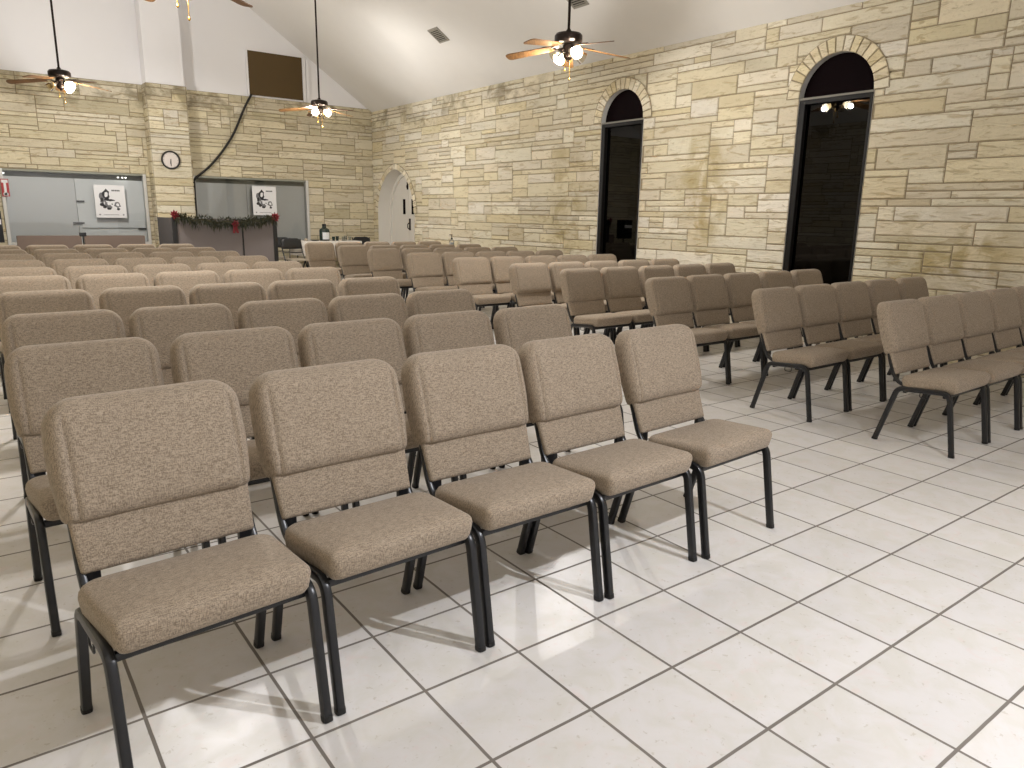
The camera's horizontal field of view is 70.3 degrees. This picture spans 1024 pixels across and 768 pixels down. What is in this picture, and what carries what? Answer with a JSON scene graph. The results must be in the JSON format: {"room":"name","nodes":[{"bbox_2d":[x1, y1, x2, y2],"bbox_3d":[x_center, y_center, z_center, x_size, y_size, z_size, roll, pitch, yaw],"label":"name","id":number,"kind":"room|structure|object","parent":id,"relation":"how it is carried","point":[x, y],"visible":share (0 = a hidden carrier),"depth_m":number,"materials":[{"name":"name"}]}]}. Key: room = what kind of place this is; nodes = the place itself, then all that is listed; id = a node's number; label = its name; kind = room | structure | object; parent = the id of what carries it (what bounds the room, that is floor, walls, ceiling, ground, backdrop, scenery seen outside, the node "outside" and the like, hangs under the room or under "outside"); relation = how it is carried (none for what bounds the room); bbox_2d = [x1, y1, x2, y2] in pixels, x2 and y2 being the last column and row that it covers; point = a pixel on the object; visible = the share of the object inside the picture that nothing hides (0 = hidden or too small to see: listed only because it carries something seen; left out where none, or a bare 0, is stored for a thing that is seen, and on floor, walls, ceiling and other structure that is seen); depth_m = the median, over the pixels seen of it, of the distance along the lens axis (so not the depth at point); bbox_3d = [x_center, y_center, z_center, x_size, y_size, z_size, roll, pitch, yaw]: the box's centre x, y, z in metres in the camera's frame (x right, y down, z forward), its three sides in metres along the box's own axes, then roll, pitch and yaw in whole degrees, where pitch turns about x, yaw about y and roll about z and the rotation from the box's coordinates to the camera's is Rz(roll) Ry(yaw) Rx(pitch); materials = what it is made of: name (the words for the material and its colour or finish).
{"room":"house of worship","nodes":[
{"label":"house of worship","id":0,"kind":"room"},
{"bbox_2d":[0,0,366,108],"bbox_3d":[-6.418,-6.820,13.046,8.584,2.858,0.335,-9,16,-36],"label":"wall","id":1,"kind":"structure","parent":0,"point":[139,42],"depth_m":13.06,"materials":[{"name":"white paint"}]},
{"bbox_2d":[245,48,309,102],"bbox_3d":[-4.715,-6.214,14.679,1.280,0.880,0.047,-9,16,-36],"label":"window","id":2,"kind":"structure","parent":1,"relation":"in","point":[268,74],"depth_m":14.65,"materials":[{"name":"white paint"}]},
{"bbox_2d":[0,69,374,267],"bbox_3d":[-6.455,-3.739,13.734,8.584,3.565,0.367,-9,16,-36],"label":"wall","id":3,"kind":"structure","parent":0,"point":[127,129],"depth_m":13.71,"materials":[{"name":"stone"}]},
{"bbox_2d":[0,168,151,244],"bbox_3d":[-7.871,-3.238,13.192,2.475,1.585,0.355,-9,16,-36],"label":"window","id":4,"kind":"structure","parent":3,"relation":"in","point":[40,202],"depth_m":13.07,"materials":[{"name":"metal"}]},
{"bbox_2d":[93,185,126,217],"bbox_3d":[-7.356,-3.342,13.314,0.500,0.580,0.020,-9,16,-36],"label":"poster","id":5,"kind":"object","parent":4,"relation":"attached to","point":[110,202],"visible":1,"depth_m":13.30,"materials":[{"name":"white paper"}]},
{"bbox_2d":[99,189,123,214],"bbox_3d":[-7.348,-3.332,13.311,0.408,0.475,0.001,-9,16,-36],"label":"print","id":6,"kind":"object","parent":5,"relation":"attached to","point":[111,201],"depth_m":13.32,"materials":[{"name":"grey paper"}]},
{"bbox_2d":[161,151,180,168],"bbox_3d":[-6.322,-4.151,13.471,0.336,0.336,0.037,-9,16,-36],"label":"wall clock","id":7,"kind":"object","parent":3,"relation":"attached to","point":[169,159],"visible":1,"depth_m":13.47,"materials":[{"name":"white plastic"}]},
{"bbox_2d":[193,94,251,217],"bbox_3d":[-5.670,-4.279,14.361,1.251,2.861,0.044,-9,16,-36],"label":"cable","id":8,"kind":"object","parent":3,"relation":"attached to","point":[250,95],"visible":0.86,"depth_m":14.26,"materials":[{"name":"black rubber"}]},
{"bbox_2d":[193,176,310,239],"bbox_3d":[-5.367,-3.623,15.013,2.525,1.600,0.355,-9,16,-36],"label":"window","id":9,"kind":"structure","parent":3,"relation":"in","point":[216,197],"depth_m":14.96,"materials":[{"name":"glass"}]},
{"bbox_2d":[252,186,276,214],"bbox_3d":[-5.086,-3.765,14.948,0.485,0.575,0.020,-9,16,-36],"label":"poster","id":10,"kind":"object","parent":9,"relation":"attached to","point":[264,198],"visible":0.96,"depth_m":14.93,"materials":[{"name":"white paper"}]},
{"bbox_2d":[256,189,274,212],"bbox_3d":[-5.077,-3.755,14.944,0.395,0.471,0.001,-9,16,-36],"label":"print","id":11,"kind":"object","parent":10,"relation":"attached to","point":[265,198],"depth_m":14.95,"materials":[{"name":"grey paper"}]},
{"bbox_2d":[0,275,1023,767],"bbox_3d":[-0.865,-0.243,7.107,9.004,0.060,19.505,-9,16,-36],"label":"floor","id":12,"kind":"structure","parent":0,"point":[878,622],"depth_m":2.40,"materials":[{"name":"ceramic"}]},
{"bbox_2d":[0,260,45,267],"bbox_3d":[-4.505,-0.683,6.685,0.515,0.872,0.589,-9,16,-37],"label":"chair","id":13,"kind":"object","parent":12,"relation":"on","point":[3,263],"visible":0.16,"depth_m":6.79,"materials":[{"name":"beige fabric"}]},
{"bbox_2d":[0,267,56,381],"bbox_3d":[-3.897,-0.488,5.886,0.515,0.872,0.589,-9,16,-37],"label":"chair","id":14,"kind":"object","parent":12,"relation":"on","point":[18,271],"visible":0.22,"depth_m":5.98,"materials":[{"name":"beige fabric"}]},
{"bbox_2d":[0,275,71,412],"bbox_3d":[-3.340,-0.309,5.158,0.515,0.872,0.589,-9,16,-37],"label":"chair","id":15,"kind":"object","parent":12,"relation":"on","point":[45,282],"visible":0.25,"depth_m":5.21,"materials":[{"name":"beige fabric"}]},
{"bbox_2d":[0,289,94,439],"bbox_3d":[-2.655,-0.089,4.262,0.515,0.872,0.589,-9,17,-37],"label":"chair","id":16,"kind":"object","parent":12,"relation":"on","point":[44,301],"visible":0.27,"depth_m":4.32,"materials":[{"name":"beige fabric"}]},
{"bbox_2d":[16,235,81,249],"bbox_3d":[-7.752,-2.055,12.306,0.945,0.885,0.540,-9,16,-36],"label":"upholstered bench","id":17,"kind":"object","parent":12,"relation":"on","point":[23,241],"visible":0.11,"depth_m":12.36,"materials":[{"name":"brown fabric"}]},
{"bbox_2d":[31,249,78,259],"bbox_3d":[-5.353,-1.157,8.662,0.515,0.872,0.589,-9,16,-37],"label":"chair","id":18,"kind":"object","parent":12,"relation":"on","point":[37,253],"visible":0.2,"depth_m":8.69,"materials":[{"name":"beige fabric"}]},
{"bbox_2d":[1,309,125,498],"bbox_3d":[-2.003,0.126,3.385,0.515,0.872,0.589,-9,17,-37],"label":"chair","id":19,"kind":"object","parent":12,"relation":"on","point":[18,330],"visible":0.25,"depth_m":3.42,"materials":[{"name":"beige fabric"}]},
{"bbox_2d":[39,253,92,266],"bbox_3d":[-4.741,-0.962,7.866,0.515,0.872,0.589,-9,16,-37],"label":"chair","id":20,"kind":"object","parent":12,"relation":"on","point":[47,259],"visible":0.13,"depth_m":7.90,"materials":[{"name":"beige fabric"}]},
{"bbox_2d":[50,258,108,275],"bbox_3d":[-4.075,-0.749,7.000,0.515,0.872,0.589,-9,16,-37],"label":"chair","id":21,"kind":"object","parent":12,"relation":"on","point":[58,265],"visible":0.15,"depth_m":7.03,"materials":[{"name":"beige fabric"}]},
{"bbox_2d":[62,265,127,288],"bbox_3d":[-3.469,-0.555,6.208,0.515,0.872,0.589,-9,16,-37],"label":"chair","id":22,"kind":"object","parent":12,"relation":"on","point":[71,273],"visible":0.21,"depth_m":6.24,"materials":[{"name":"beige fabric"}]},
{"bbox_2d":[84,248,127,258],"bbox_3d":[-4.933,-1.226,8.992,0.515,0.872,0.589,-9,16,-37],"label":"chair","id":23,"kind":"object","parent":12,"relation":"on","point":[94,252],"visible":0.16,"depth_m":9.02,"materials":[{"name":"beige fabric"}]},
{"bbox_2d":[4,337,209,636],"bbox_3d":[-1.456,0.311,2.625,0.515,0.872,0.589,-9,17,-38],"label":"chair","id":24,"kind":"object","parent":12,"relation":"on","point":[37,377],"visible":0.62,"depth_m":2.60,"materials":[{"name":"beige fabric"}]},
{"bbox_2d":[75,273,149,309],"bbox_3d":[-2.918,-0.376,5.481,0.515,0.872,0.589,-9,16,-37],"label":"chair","id":25,"kind":"object","parent":12,"relation":"on","point":[94,284],"visible":0.16,"depth_m":5.51,"materials":[{"name":"beige fabric"}]},
{"bbox_2d":[84,235,145,247],"bbox_3d":[-6.954,-2.176,12.888,0.965,0.885,0.540,-9,16,-36],"label":"upholstered bench","id":26,"kind":"object","parent":12,"relation":"on","point":[114,241],"visible":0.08,"depth_m":12.95,"materials":[{"name":"brown fabric"}]},
{"bbox_2d":[96,252,145,264],"bbox_3d":[-4.311,-1.028,8.186,0.515,0.872,0.589,-9,16,-37],"label":"chair","id":27,"kind":"object","parent":12,"relation":"on","point":[110,257],"visible":0.15,"depth_m":8.23,"materials":[{"name":"beige fabric"}]},
{"bbox_2d":[113,257,166,272],"bbox_3d":[-3.653,-0.817,7.325,0.515,0.872,0.589,-9,16,-37],"label":"chair","id":28,"kind":"object","parent":12,"relation":"on","point":[129,264],"visible":0.19,"depth_m":7.36,"materials":[{"name":"beige fabric"}]},
{"bbox_2d":[99,285,186,336],"bbox_3d":[-2.230,-0.156,4.583,0.515,0.872,0.589,-9,17,-37],"label":"chair","id":29,"kind":"object","parent":12,"relation":"on","point":[123,301],"visible":0.27,"depth_m":4.61,"materials":[{"name":"beige fabric"}]},
{"bbox_2d":[131,264,190,285],"bbox_3d":[-3.048,-0.621,6.526,0.515,0.872,0.589,-9,16,-37],"label":"chair","id":30,"kind":"object","parent":12,"relation":"on","point":[149,270],"visible":0.16,"depth_m":6.55,"materials":[{"name":"beige fabric"}]},
{"bbox_2d":[148,251,193,263],"bbox_3d":[-3.887,-1.095,8.506,0.515,0.872,0.589,-9,16,-37],"label":"chair","id":31,"kind":"object","parent":12,"relation":"on","point":[167,256],"visible":0.14,"depth_m":8.55,"materials":[{"name":"beige fabric"}]},
{"bbox_2d":[129,303,234,384],"bbox_3d":[-1.577,0.061,3.698,0.515,0.872,0.589,-9,17,-38],"label":"chair","id":32,"kind":"object","parent":12,"relation":"on","point":[160,325],"visible":0.28,"depth_m":3.71,"materials":[{"name":"beige fabric"}]},
{"bbox_2d":[41,379,332,767],"bbox_3d":[-0.865,0.482,1.937,0.515,0.872,0.589,-10,17,-40],"label":"chair","id":33,"kind":"object","parent":12,"relation":"on","point":[139,473],"visible":1,"depth_m":1.91,"materials":[{"name":"beige fabric"}]},
{"bbox_2d":[154,270,220,304],"bbox_3d":[-2.496,-0.444,5.807,0.515,0.872,0.589,-9,16,-37],"label":"chair","id":34,"kind":"object","parent":12,"relation":"on","point":[185,280],"visible":0.22,"depth_m":5.86,"materials":[{"name":"beige fabric"}]},
{"bbox_2d":[169,256,219,270],"bbox_3d":[-3.238,-0.885,7.653,0.515,0.872,0.589,-9,16,-37],"label":"chair","id":35,"kind":"object","parent":12,"relation":"on","point":[192,262],"visible":0.21,"depth_m":7.70,"materials":[{"name":"beige fabric"}]},
{"bbox_2d":[157,217,278,260],"bbox_3d":[-5.162,-2.309,12.811,1.703,1.240,1.185,-9,16,-36],"label":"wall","id":36,"kind":"structure","parent":12,"relation":"on","point":[256,241],"depth_m":12.34,"materials":[{"name":"grey fabric"}]},
{"bbox_2d":[170,210,279,232],"bbox_3d":[-4.751,-2.703,12.171,1.789,0.399,0.132,-9,16,-36],"label":"garland","id":37,"kind":"object","parent":36,"relation":"hanging from","point":[178,217],"visible":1,"depth_m":12.16},
{"bbox_2d":[197,251,239,262],"bbox_3d":[-3.457,-1.160,8.823,0.515,0.872,0.589,-9,16,-37],"label":"chair","id":38,"kind":"object","parent":12,"relation":"on","point":[220,255],"visible":0.09,"depth_m":8.88,"materials":[{"name":"beige fabric"}]},
{"bbox_2d":[195,262,249,282],"bbox_3d":[-2.620,-0.689,6.852,0.515,0.872,0.589,-9,16,-37],"label":"chair","id":39,"kind":"object","parent":12,"relation":"on","point":[220,269],"visible":0.21,"depth_m":6.90,"materials":[{"name":"beige fabric"}]},
{"bbox_2d":[189,282,266,328],"bbox_3d":[-1.810,-0.223,4.905,0.515,0.872,0.589,-9,17,-38],"label":"chair","id":40,"kind":"object","parent":12,"relation":"on","point":[232,296],"visible":0.3,"depth_m":4.96,"materials":[{"name":"beige fabric"}]},
{"bbox_2d":[222,255,268,268],"bbox_3d":[-2.813,-0.953,7.975,0.515,0.872,0.589,-9,16,-37],"label":"chair","id":41,"kind":"object","parent":12,"relation":"on","point":[250,261],"visible":0.16,"depth_m":8.04,"materials":[{"name":"beige fabric"}]},
{"bbox_2d":[223,268,283,299],"bbox_3d":[-2.070,-0.512,6.131,0.515,0.872,0.589,-9,16,-37],"label":"chair","id":42,"kind":"object","parent":12,"relation":"on","point":[264,277],"visible":0.22,"depth_m":6.20,"materials":[{"name":"beige fabric"}]},
{"bbox_2d":[170,326,348,543],"bbox_3d":[-1.022,0.244,2.950,0.515,0.872,0.589,-9,16,-37],"label":"chair","id":43,"kind":"object","parent":12,"relation":"on","point":[235,358],"visible":0.26,"depth_m":2.99,"materials":[{"name":"beige fabric"}]},
{"bbox_2d":[252,261,302,279],"bbox_3d":[-2.199,-0.755,7.169,0.515,0.872,0.589,-9,16,-37],"label":"chair","id":44,"kind":"object","parent":12,"relation":"on","point":[283,266],"visible":0.13,"depth_m":7.24,"materials":[{"name":"beige fabric"}]},
{"bbox_2d":[237,298,328,439],"bbox_3d":[-1.153,-0.008,4.026,0.515,0.872,0.589,-9,17,-38],"label":"chair","id":45,"kind":"object","parent":12,"relation":"on","point":[292,315],"visible":0.22,"depth_m":4.08,"materials":[{"name":"beige fabric"}]},
{"bbox_2d":[280,238,307,267],"bbox_3d":[-4.241,-2.421,14.234,0.430,0.840,0.480,-11,18,-42],"label":"folding chair","id":46,"kind":"object","parent":12,"relation":"on","point":[286,243],"visible":0.75,"depth_m":14.21,"materials":[{"name":"black plastic"}]},
{"bbox_2d":[268,279,336,321],"bbox_3d":[-1.395,-0.293,5.239,0.515,0.872,0.589,-9,17,-38],"label":"chair","id":47,"kind":"object","parent":12,"relation":"on","point":[324,290],"visible":0.24,"depth_m":5.30,"materials":[{"name":"beige fabric"}]},
{"bbox_2d":[285,267,341,296],"bbox_3d":[-1.647,-0.579,6.451,0.515,0.872,0.589,-9,16,-37],"label":"chair","id":48,"kind":"object","parent":12,"relation":"on","point":[332,274],"visible":0.23,"depth_m":6.53,"materials":[{"name":"beige fabric"}]},
{"bbox_2d":[304,242,341,275],"bbox_3d":[-3.070,-1.895,12.022,0.515,0.872,0.589,-9,16,-37],"label":"chair","id":49,"kind":"object","parent":12,"relation":"on","point":[318,254],"visible":0.52,"depth_m":12.07,"materials":[{"name":"beige fabric"}]},
{"bbox_2d":[337,245,371,278],"bbox_3d":[-2.287,-1.643,10.995,0.515,0.872,0.589,-9,16,-36],"label":"chair","id":50,"kind":"object","parent":12,"relation":"on","point":[353,260],"visible":0.56,"depth_m":11.03,"materials":[{"name":"beige fabric"}]},
{"bbox_2d":[249,359,485,715],"bbox_3d":[-0.457,0.409,2.283,0.515,0.872,0.589,-10,17,-38],"label":"chair","id":51,"kind":"object","parent":12,"relation":"on","point":[327,436],"visible":0.91,"depth_m":2.26,"materials":[{"name":"beige fabric"}]},
{"bbox_2d":[328,293,407,358],"bbox_3d":[-0.735,-0.075,4.350,0.515,0.872,0.589,-9,17,-38],"label":"chair","id":52,"kind":"object","parent":12,"relation":"on","point":[392,306],"visible":0.23,"depth_m":4.40,"materials":[{"name":"beige fabric"}]},
{"bbox_2d":[338,276,400,295],"bbox_3d":[-0.963,-0.358,5.550,0.515,0.872,0.589,-9,17,-37],"label":"chair","id":53,"kind":"object","parent":12,"relation":"on","point":[386,284],"visible":0.19,"depth_m":5.59,"materials":[{"name":"beige fabric"}]},
{"bbox_2d":[298,318,457,514],"bbox_3d":[-0.598,0.178,3.266,0.515,0.872,0.589,-9,16,-37],"label":"chair","id":54,"kind":"object","parent":12,"relation":"on","point":[324,343],"visible":0.32,"depth_m":3.31,"materials":[{"name":"beige fabric"}]},
{"bbox_2d":[367,248,412,299],"bbox_3d":[-1.674,-1.447,10.196,0.515,0.872,0.589,-9,16,-36],"label":"chair","id":55,"kind":"object","parent":12,"relation":"on","point":[382,262],"visible":0.7,"depth_m":10.24,"materials":[{"name":"beige fabric"}]},
{"bbox_2d":[401,248,447,302],"bbox_3d":[-1.250,-1.513,10.515,0.515,0.872,0.589,-9,16,-36],"label":"chair","id":56,"kind":"object","parent":12,"relation":"on","point":[405,251],"visible":0.3,"depth_m":10.48,"materials":[{"name":"beige fabric"}]},
{"bbox_2d":[406,252,457,291],"bbox_3d":[-1.002,-1.231,9.315,0.515,0.872,0.589,-9,16,-36],"label":"chair","id":57,"kind":"object","parent":12,"relation":"on","point":[425,269],"visible":0.64,"depth_m":9.34,"materials":[{"name":"beige fabric"}]},
{"bbox_2d":[406,289,475,317],"bbox_3d":[-0.325,-0.147,4.689,0.515,0.872,0.589,-9,17,-38],"label":"chair","id":58,"kind":"object","parent":12,"relation":"on","point":[451,300],"visible":0.24,"depth_m":4.73,"materials":[{"name":"beige fabric"}]},
{"bbox_2d":[441,252,493,307],"bbox_3d":[-0.582,-1.297,9.634,0.515,0.872,0.589,-9,16,-36],"label":"chair","id":59,"kind":"object","parent":12,"relation":"on","point":[447,258],"visible":0.33,"depth_m":9.60,"materials":[{"name":"beige fabric"}]},
{"bbox_2d":[403,310,542,488],"bbox_3d":[-0.181,0.107,3.604,0.515,0.872,0.589,-9,16,-37],"label":"chair","id":60,"kind":"object","parent":12,"relation":"on","point":[422,333],"visible":0.32,"depth_m":3.64,"materials":[{"name":"beige fabric"}]},
{"bbox_2d":[452,257,511,325],"bbox_3d":[-0.343,-1.021,8.459,0.515,0.872,0.589,-9,16,-36],"label":"chair","id":61,"kind":"object","parent":12,"relation":"on","point":[472,274],"visible":0.79,"depth_m":8.47,"materials":[{"name":"beige fabric"}]},
{"bbox_2d":[401,344,603,647],"bbox_3d":[-0.040,0.340,2.611,0.515,0.872,0.589,-9,16,-37],"label":"chair","id":62,"kind":"object","parent":12,"relation":"on","point":[466,408],"visible":0.91,"depth_m":2.59,"materials":[{"name":"beige fabric"}]},
{"bbox_2d":[489,256,524,328],"bbox_3d":[0.079,-1.086,8.773,0.515,0.872,0.589,-9,16,-36],"label":"chair","id":63,"kind":"object","parent":12,"relation":"on","point":[499,265],"visible":0.44,"depth_m":8.76,"materials":[{"name":"beige fabric"}]},
{"bbox_2d":[509,263,576,335],"bbox_3d":[0.320,-0.807,7.589,0.515,0.872,0.589,-9,16,-36],"label":"chair","id":64,"kind":"object","parent":12,"relation":"on","point":[530,282],"visible":0.56,"depth_m":7.63,"materials":[{"name":"beige fabric"}]},
{"bbox_2d":[524,255,581,327],"bbox_3d":[0.509,-1.150,9.083,0.515,0.872,0.589,-9,16,-36],"label":"chair","id":65,"kind":"object","parent":12,"relation":"on","point":[547,259],"visible":0.2,"depth_m":9.12,"materials":[{"name":"beige fabric"}]},
{"bbox_2d":[493,304,623,467],"bbox_3d":[0.254,0.042,3.921,0.515,0.872,0.589,-9,16,-37],"label":"chair","id":66,"kind":"object","parent":12,"relation":"on","point":[514,327],"visible":0.34,"depth_m":3.95,"materials":[{"name":"beige fabric"}]},
{"bbox_2d":[548,261,613,343],"bbox_3d":[0.741,-0.874,7.907,0.515,0.872,0.589,-9,16,-36],"label":"chair","id":67,"kind":"object","parent":12,"relation":"on","point":[555,268],"visible":0.34,"depth_m":7.87,"materials":[{"name":"beige fabric"}]},
{"bbox_2d":[560,268,632,335],"bbox_3d":[0.807,-0.651,6.951,0.515,0.872,0.589,-9,16,-36],"label":"chair","id":68,"kind":"object","parent":12,"relation":"on","point":[582,289],"visible":0.95,"depth_m":6.93,"materials":[{"name":"beige fabric"}]},
{"bbox_2d":[518,333,696,598],"bbox_3d":[0.378,0.276,2.919,0.515,0.872,0.589,-9,17,-38],"label":"chair","id":69,"kind":"object","parent":12,"relation":"on","point":[573,387],"visible":0.88,"depth_m":2.90,"materials":[{"name":"beige fabric"}]},
{"bbox_2d":[584,260,645,343],"bbox_3d":[1.167,-0.939,8.224,0.515,0.872,0.589,-9,16,-36],"label":"chair","id":70,"kind":"object","parent":12,"relation":"on","point":[599,265],"visible":0.22,"depth_m":8.24,"materials":[{"name":"beige fabric"}]},
{"bbox_2d":[600,266,653,336],"bbox_3d":[1.228,-0.718,7.271,0.515,0.872,0.589,-9,16,-36],"label":"chair","id":71,"kind":"object","parent":12,"relation":"on","point":[622,285],"visible":0.71,"depth_m":7.28,"materials":[{"name":"beige fabric"}]},
{"bbox_2d":[618,259,650,332],"bbox_3d":[1.587,-1.005,8.540,0.515,0.872,0.589,-9,16,-36],"label":"chair","id":72,"kind":"object","parent":12,"relation":"on","point":[638,263],"visible":0.19,"depth_m":8.60,"materials":[{"name":"beige fabric"}]},
{"bbox_2d":[638,265,706,351],"bbox_3d":[1.663,-0.780,7.573,0.515,0.872,0.589,-9,16,-36],"label":"chair","id":73,"kind":"object","parent":12,"relation":"on","point":[645,272],"visible":0.28,"depth_m":7.57,"materials":[{"name":"beige fabric"}]},
{"bbox_2d":[645,276,729,384],"bbox_3d":[1.464,-0.441,6.096,0.515,0.872,0.589,-9,16,-36],"label":"chair","id":74,"kind":"object","parent":12,"relation":"on","point":[669,299],"visible":0.73,"depth_m":6.09,"materials":[{"name":"beige fabric"}]},
{"bbox_2d":[615,324,773,558],"bbox_3d":[0.809,0.209,3.242,0.515,0.872,0.589,-10,17,-39],"label":"chair","id":75,"kind":"object","parent":12,"relation":"on","point":[659,366],"visible":0.9,"depth_m":3.21,"materials":[{"name":"beige fabric"}]},
{"bbox_2d":[673,264,737,351],"bbox_3d":[2.087,-0.845,7.889,0.515,0.872,0.589,-9,16,-36],"label":"chair","id":76,"kind":"object","parent":12,"relation":"on","point":[684,270],"visible":0.23,"depth_m":7.91,"materials":[{"name":"beige fabric"}]},
{"bbox_2d":[704,262,740,346],"bbox_3d":[2.510,-0.911,8.206,0.515,0.872,0.589,-9,16,-36],"label":"chair","id":77,"kind":"object","parent":12,"relation":"on","point":[722,269],"visible":0.2,"depth_m":8.24,"materials":[{"name":"beige fabric"}]},
{"bbox_2d":[686,274,764,382],"bbox_3d":[1.875,-0.509,6.423,0.515,0.872,0.589,-9,16,-37],"label":"chair","id":78,"kind":"object","parent":12,"relation":"on","point":[710,299],"visible":0.72,"depth_m":6.42,"materials":[{"name":"beige fabric"}]},
{"bbox_2d":[723,272,798,375],"bbox_3d":[2.297,-0.576,6.741,0.515,0.872,0.589,-9,16,-37],"label":"chair","id":79,"kind":"object","parent":12,"relation":"on","point":[740,286],"visible":0.45,"depth_m":6.75,"materials":[{"name":"beige fabric"}]},
{"bbox_2d":[756,270,828,361],"bbox_3d":[2.725,-0.640,7.051,0.515,0.872,0.589,-9,16,-36],"label":"chair","id":80,"kind":"object","parent":12,"relation":"on","point":[783,278],"visible":0.24,"depth_m":7.09,"materials":[{"name":"beige fabric"}]},
{"bbox_2d":[750,287,848,421],"bbox_3d":[2.085,-0.241,5.281,0.515,0.872,0.589,-9,16,-36],"label":"chair","id":81,"kind":"object","parent":12,"relation":"on","point":[777,311],"visible":1,"depth_m":5.25,"materials":[{"name":"beige fabric"}]},
{"bbox_2d":[790,269,857,348],"bbox_3d":[3.152,-0.705,7.365,0.515,0.872,0.589,-9,16,-36],"label":"chair","id":82,"kind":"object","parent":12,"relation":"on","point":[803,276],"visible":0.18,"depth_m":7.40,"materials":[{"name":"beige fabric"}]},
{"bbox_2d":[793,284,884,410],"bbox_3d":[2.510,-0.307,5.600,0.515,0.872,0.589,-9,16,-36],"label":"chair","id":83,"kind":"object","parent":12,"relation":"on","point":[818,302],"visible":0.7,"depth_m":5.59,"materials":[{"name":"beige fabric"}]},
{"bbox_2d":[829,281,914,400],"bbox_3d":[2.929,-0.374,5.920,0.515,0.872,0.589,-9,16,-37],"label":"chair","id":84,"kind":"object","parent":12,"relation":"on","point":[853,298],"visible":0.59,"depth_m":5.95,"materials":[{"name":"beige fabric"}]},
{"bbox_2d":[861,279,943,381],"bbox_3d":[3.351,-0.439,6.232,0.515,0.872,0.589,-9,16,-37],"label":"chair","id":85,"kind":"object","parent":12,"relation":"on","point":[880,290],"visible":0.3,"depth_m":6.23,"materials":[{"name":"beige fabric"}]},
{"bbox_2d":[891,276,947,374],"bbox_3d":[3.781,-0.504,6.546,0.515,0.872,0.589,-9,16,-37],"label":"chair","id":86,"kind":"object","parent":12,"relation":"on","point":[909,287],"visible":0.23,"depth_m":6.57,"materials":[{"name":"beige fabric"}]},
{"bbox_2d":[871,299,990,458],"bbox_3d":[2.632,-0.066,4.567,0.515,0.872,0.589,-9,16,-36],"label":"chair","id":87,"kind":"object","parent":12,"relation":"on","point":[903,328],"visible":1,"depth_m":4.53,"materials":[{"name":"beige fabric"}]},
{"bbox_2d":[914,295,1022,442],"bbox_3d":[3.056,-0.131,4.883,0.515,0.872,0.589,-9,16,-36],"label":"chair","id":88,"kind":"object","parent":12,"relation":"on","point":[942,312],"visible":0.7,"depth_m":4.87,"materials":[{"name":"beige fabric"}]},
{"bbox_2d":[952,291,1023,429],"bbox_3d":[3.479,-0.197,5.199,0.515,0.872,0.589,-9,16,-36],"label":"chair","id":89,"kind":"object","parent":12,"relation":"on","point":[975,306],"visible":0.62,"depth_m":5.21,"materials":[{"name":"beige fabric"}]},
{"bbox_2d":[979,288,1023,403],"bbox_3d":[3.903,-0.263,5.515,0.515,0.872,0.589,-9,16,-36],"label":"chair","id":90,"kind":"object","parent":12,"relation":"on","point":[1004,302],"visible":0.69,"depth_m":5.55,"materials":[{"name":"beige fabric"}]},
{"bbox_2d":[1006,286,1023,394],"bbox_3d":[4.326,-0.329,5.831,0.515,0.872,0.589,-9,16,-36],"label":"chair","id":91,"kind":"object","parent":12,"relation":"on","point":[1019,290],"visible":0.45,"depth_m":5.78,"materials":[{"name":"beige fabric"}]},
{"bbox_2d":[242,0,868,111],"bbox_3d":[-0.842,-5.038,5.756,8.784,3.005,19.205,-9,16,-36],"label":"ceiling","id":92,"kind":"structure","parent":0,"point":[383,53],"depth_m":11.50,"materials":[{"name":"beige paint"}]},
{"bbox_2d":[6,0,111,103],"bbox_3d":[-6.236,-5.116,9.947,1.294,2.434,1.237,12,17,40],"label":"ceiling fan","id":93,"kind":"object","parent":92,"relation":"hanging from","point":[59,84],"visible":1,"depth_m":10.02,"materials":[{"name":"brown wood"}]},
{"bbox_2d":[279,0,352,127],"bbox_3d":[-3.212,-5.558,12.151,1.281,2.434,1.227,13,18,42],"label":"ceiling fan","id":94,"kind":"object","parent":92,"relation":"hanging from","point":[318,103],"visible":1,"depth_m":12.21,"materials":[{"name":"brown wood"}]},
{"bbox_2d":[506,0,629,80],"bbox_3d":[0.583,-4.282,7.156,1.281,2.434,1.227,2,13,4],"label":"ceiling fan","id":95,"kind":"object","parent":92,"relation":"hanging from","point":[564,56],"visible":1,"depth_m":7.25,"materials":[{"name":"brown wood"}]},
{"bbox_2d":[371,0,1023,377],"bbox_3d":[2.570,-2.444,8.939,0.018,3.520,19.105,-9,16,-36],"label":"wall","id":96,"kind":"structure","parent":0,"point":[514,163],"depth_m":8.58,"materials":[{"name":"stone"}]},
{"bbox_2d":[378,169,414,244],"bbox_3d":[-2.367,-3.478,15.802,0.370,2.265,1.630,-9,16,-36],"label":"door","id":97,"kind":"structure","parent":96,"relation":"in","point":[396,215],"depth_m":16.15,"materials":[{"name":"white paint"}]},
{"bbox_2d":[376,163,416,212],"bbox_3d":[-2.494,-4.178,15.533,0.040,1.026,1.874,-9,16,-36],"label":"trim","id":98,"kind":"structure","parent":96,"relation":"attached to","point":[390,168],"depth_m":15.28,"materials":[{"name":"stone"}]},
{"bbox_2d":[594,77,651,262],"bbox_3d":[1.657,-2.721,10.442,0.400,3.450,1.420,-9,16,-36],"label":"window","id":99,"kind":"structure","parent":96,"relation":"in","point":[622,124],"depth_m":10.32,"materials":[{"name":"glass"}]},
{"bbox_2d":[782,34,889,340],"bbox_3d":[3.534,-2.119,7.987,0.400,3.450,1.437,-9,16,-36],"label":"window","id":100,"kind":"structure","parent":96,"relation":"in","point":[836,100],"depth_m":7.84,"materials":[{"name":"glass"}]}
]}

